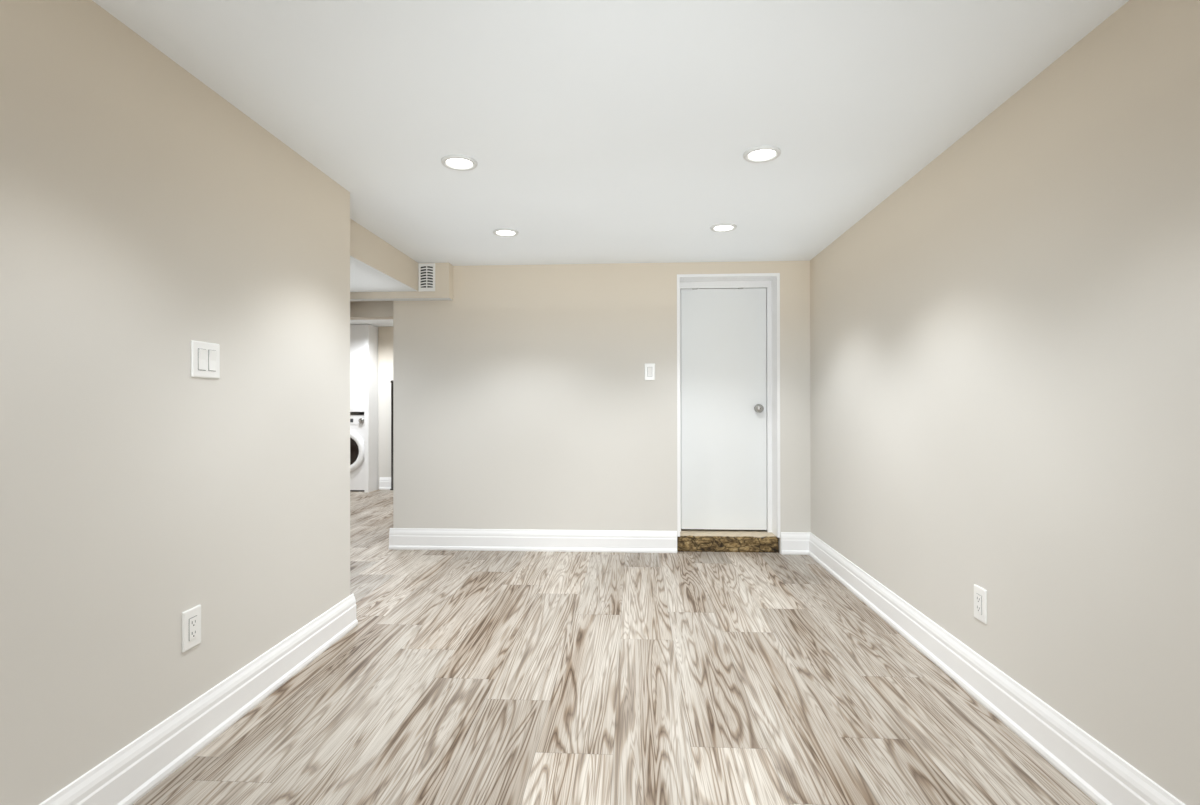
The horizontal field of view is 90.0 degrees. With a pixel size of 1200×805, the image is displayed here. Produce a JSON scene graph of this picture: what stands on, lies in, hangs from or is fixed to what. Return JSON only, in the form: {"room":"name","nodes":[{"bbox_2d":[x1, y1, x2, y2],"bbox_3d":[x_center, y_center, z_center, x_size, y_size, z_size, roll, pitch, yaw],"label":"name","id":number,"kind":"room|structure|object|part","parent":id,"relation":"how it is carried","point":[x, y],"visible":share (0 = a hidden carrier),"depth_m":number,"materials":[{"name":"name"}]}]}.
{"room":"empty basement room","nodes":[
{"label":"empty basement room","id":0,"kind":"room"},
{"bbox_2d":[0,0,349,804],"bbox_3d":[-1.445,0.027,0.396,0.190,2.100,5.028,0,0,3],"label":"wall","id":1,"kind":"structure","parent":0,"point":[144,215],"depth_m":1.68,"materials":[{"name":"paint"}]},
{"bbox_2d":[182,605,200,652],"bbox_3d":[-1.261,0.698,1.856,0.009,0.122,0.076,0,0,3],"label":"outlet","id":2,"kind":"object","parent":1,"relation":"attached to","point":[191,618],"visible":1,"depth_m":1.85,"materials":[{"name":"white plastic"}]},
{"bbox_2d":[39,594,357,804],"bbox_3d":[-1.443,1.000,0.406,0.242,0.154,5.054,0,0,3],"label":"baseboard","id":3,"kind":"structure","parent":1,"relation":"attached to","point":[133,771],"depth_m":1.87,"materials":[{"name":"paint"}]},
{"bbox_2d":[191,340,219,378],"bbox_3d":[-1.257,-0.136,1.920,0.012,0.114,0.124,0,0,3],"label":"double switch","id":4,"kind":"object","parent":1,"relation":"attached to","point":[205,356],"visible":1,"depth_m":1.91,"materials":[{"name":"white plastic"}]},
{"bbox_2d":[350,327,392,488],"bbox_3d":[-2.550,0.050,7.937,2.811,2.100,0.700,0,0,3],"label":"wall","id":5,"kind":"structure","parent":0,"point":[385,334],"depth_m":7.60,"materials":[{"name":"paint"}]},
{"bbox_2d":[379,477,390,489],"bbox_3d":[-2.077,1.021,7.544,1.426,0.154,0.026,0,0,3],"label":"baseboard","id":6,"kind":"structure","parent":5,"relation":"attached to","point":[384,482],"depth_m":7.58,"materials":[{"name":"paint"}]},
{"bbox_2d":[350,319,392,326],"bbox_3d":[-2.730,-1.023,6.545,2.611,0.120,3.506,0,0,3],"label":"ceiling","id":7,"kind":"structure","parent":0,"point":[374,322],"depth_m":7.21,"materials":[{"name":"paint"}]},
{"bbox_2d":[350,219,417,291],"bbox_3d":[-2.918,-0.976,1.205,2.840,0.325,6.470,0,0,3],"label":"ceiling beam","id":8,"kind":"structure","parent":0,"point":[376,265],"depth_m":3.82,"materials":[{"name":"paint"}]},
{"bbox_2d":[350,261,810,553],"bbox_3d":[-1.312,0.039,4.580,5.661,2.100,0.250,0,0,3],"label":"wall","id":9,"kind":"structure","parent":0,"point":[523,399],"depth_m":4.40,"materials":[{"name":"paint"}]},
{"bbox_2d":[645,363,654,379],"bbox_3d":[0.361,-0.223,4.354,0.076,0.122,0.012,0,0,3],"label":"switch","id":10,"kind":"object","parent":9,"relation":"attached to","point":[649,367],"visible":1,"depth_m":4.35,"materials":[{"name":"white plastic"}]},
{"bbox_2d":[677,273,779,537],"bbox_3d":[0.932,0.021,4.450,0.734,1.898,0.256,0,0,3],"label":"door frame","id":11,"kind":"structure","parent":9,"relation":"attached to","point":[770,281],"depth_m":4.36,"materials":[{"name":"paint"}]},
{"bbox_2d":[681,288,766,529],"bbox_3d":[0.929,0.047,4.498,0.636,1.816,0.100,0,0,3],"label":"door","id":12,"kind":"structure","parent":11,"relation":"attached to","point":[724,389],"depth_m":4.51,"materials":[{"name":"paint"}]},
{"bbox_3d":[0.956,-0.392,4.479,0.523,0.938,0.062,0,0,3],"label":"knob","id":13,"kind":"part","parent":12,"relation":"part of","materials":[{"name":"silver metal"}]},
{"bbox_2d":[92,0,1128,265],"bbox_3d":[-0.012,-1.083,1.142,2.971,0.120,6.974,0,0,3],"label":"ceiling","id":14,"kind":"structure","parent":0,"point":[595,131],"depth_m":2.02,"materials":[{"name":"paint"}]},
{"bbox_2d":[350,263,452,301],"bbox_3d":[-2.620,-0.942,4.480,3.065,0.375,0.104,0,0,3],"label":"beam","id":15,"kind":"structure","parent":14,"relation":"attached to","point":[443,271],"depth_m":4.36,"materials":[{"name":"paint"}]},
{"bbox_2d":[418,263,434,291],"bbox_3d":[-1.254,-0.905,4.344,0.120,0.201,0.012,0,0,3],"label":"vent grille","id":16,"kind":"object","parent":15,"relation":"attached to","point":[426,271],"visible":1,"depth_m":4.34,"materials":[{"name":"white plastic"}]},
{"bbox_2d":[441,155,476,170],"bbox_3d":[-0.595,-1.013,2.539,0.149,0.010,0.149,0,0,3],"label":"recessed light","id":17,"kind":"object","parent":14,"relation":"in","point":[454,162],"visible":1,"depth_m":2.54,"materials":[{"name":"white plastic"}]},
{"bbox_2d":[493,228,517,236],"bbox_3d":[-0.561,-1.010,3.572,0.149,0.010,0.149,0,0,3],"label":"recessed light","id":18,"kind":"object","parent":14,"relation":"in","point":[503,232],"visible":1,"depth_m":3.57,"materials":[{"name":"white plastic"}]},
{"bbox_2d":[710,223,736,231],"bbox_3d":[0.716,-1.012,3.479,0.149,0.010,0.149,0,0,3],"label":"recessed light","id":19,"kind":"object","parent":14,"relation":"in","point":[723,227],"visible":1,"depth_m":3.48,"materials":[{"name":"white plastic"}]},
{"bbox_2d":[743,146,780,162],"bbox_3d":[0.663,-1.015,2.458,0.149,0.010,0.149,0,0,3],"label":"recessed light","id":20,"kind":"object","parent":14,"relation":"in","point":[760,154],"visible":1,"depth_m":2.45,"materials":[{"name":"white plastic"}]},
{"bbox_2d":[133,489,1096,804],"bbox_3d":[-1.381,1.145,3.330,6.261,0.120,11.500,0,0,3],"label":"floor","id":21,"kind":"structure","parent":0,"point":[462,677],"depth_m":2.13,"materials":[{"name":"laminate"}]},
{"bbox_2d":[350,414,363,490],"bbox_3d":[-3.174,0.628,7.695,0.620,0.945,0.711,0,0,3],"label":"washer","id":22,"kind":"object","parent":21,"relation":"on","point":[356,420],"visible":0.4,"depth_m":7.39,"materials":[{"name":"white metal"}]},
{"bbox_2d":[350,324,377,491],"bbox_3d":[-3.166,0.073,7.756,0.720,2.055,0.810,0,0,3],"label":"laundry cabinet","id":23,"kind":"object","parent":21,"relation":"on","point":[363,338],"visible":0.45,"depth_m":7.36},
{"bbox_2d":[390,380,392,489],"bbox_3d":[-2.611,0.410,7.554,0.060,1.378,0.060,0,0,3],"label":"riser pipe","id":24,"kind":"object","parent":21,"relation":"on","point":[391,380],"visible":0.61,"depth_m":7.54,"materials":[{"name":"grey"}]},
{"bbox_2d":[677,529,778,552],"bbox_3d":[0.934,1.027,4.457,0.726,0.115,0.230,0,0,3],"label":"stone step","id":25,"kind":"structure","parent":21,"relation":"on","point":[690,540],"depth_m":4.36,"materials":[{"name":"brown stone"}]},
{"bbox_2d":[810,0,1199,804],"bbox_3d":[1.402,0.025,1.134,0.150,2.100,6.824,0,0,3],"label":"wall","id":26,"kind":"structure","parent":0,"point":[1005,347],"depth_m":1.82,"materials":[{"name":"paint"}]},
{"bbox_2d":[389,528,1185,804],"bbox_3d":[-0.127,1.004,2.624,3.076,0.154,9.630,0,0,3],"label":"baseboard","id":27,"kind":"structure","parent":26,"relation":"attached to","point":[1106,778],"depth_m":2.45,"materials":[{"name":"paint"}]},
{"bbox_2d":[974,584,986,623],"bbox_3d":[1.383,0.734,2.186,0.009,0.122,0.076,0,0,3],"label":"outlet","id":28,"kind":"object","parent":26,"relation":"attached to","point":[980,594],"visible":1,"depth_m":2.17,"materials":[{"name":"white plastic"}]}
]}

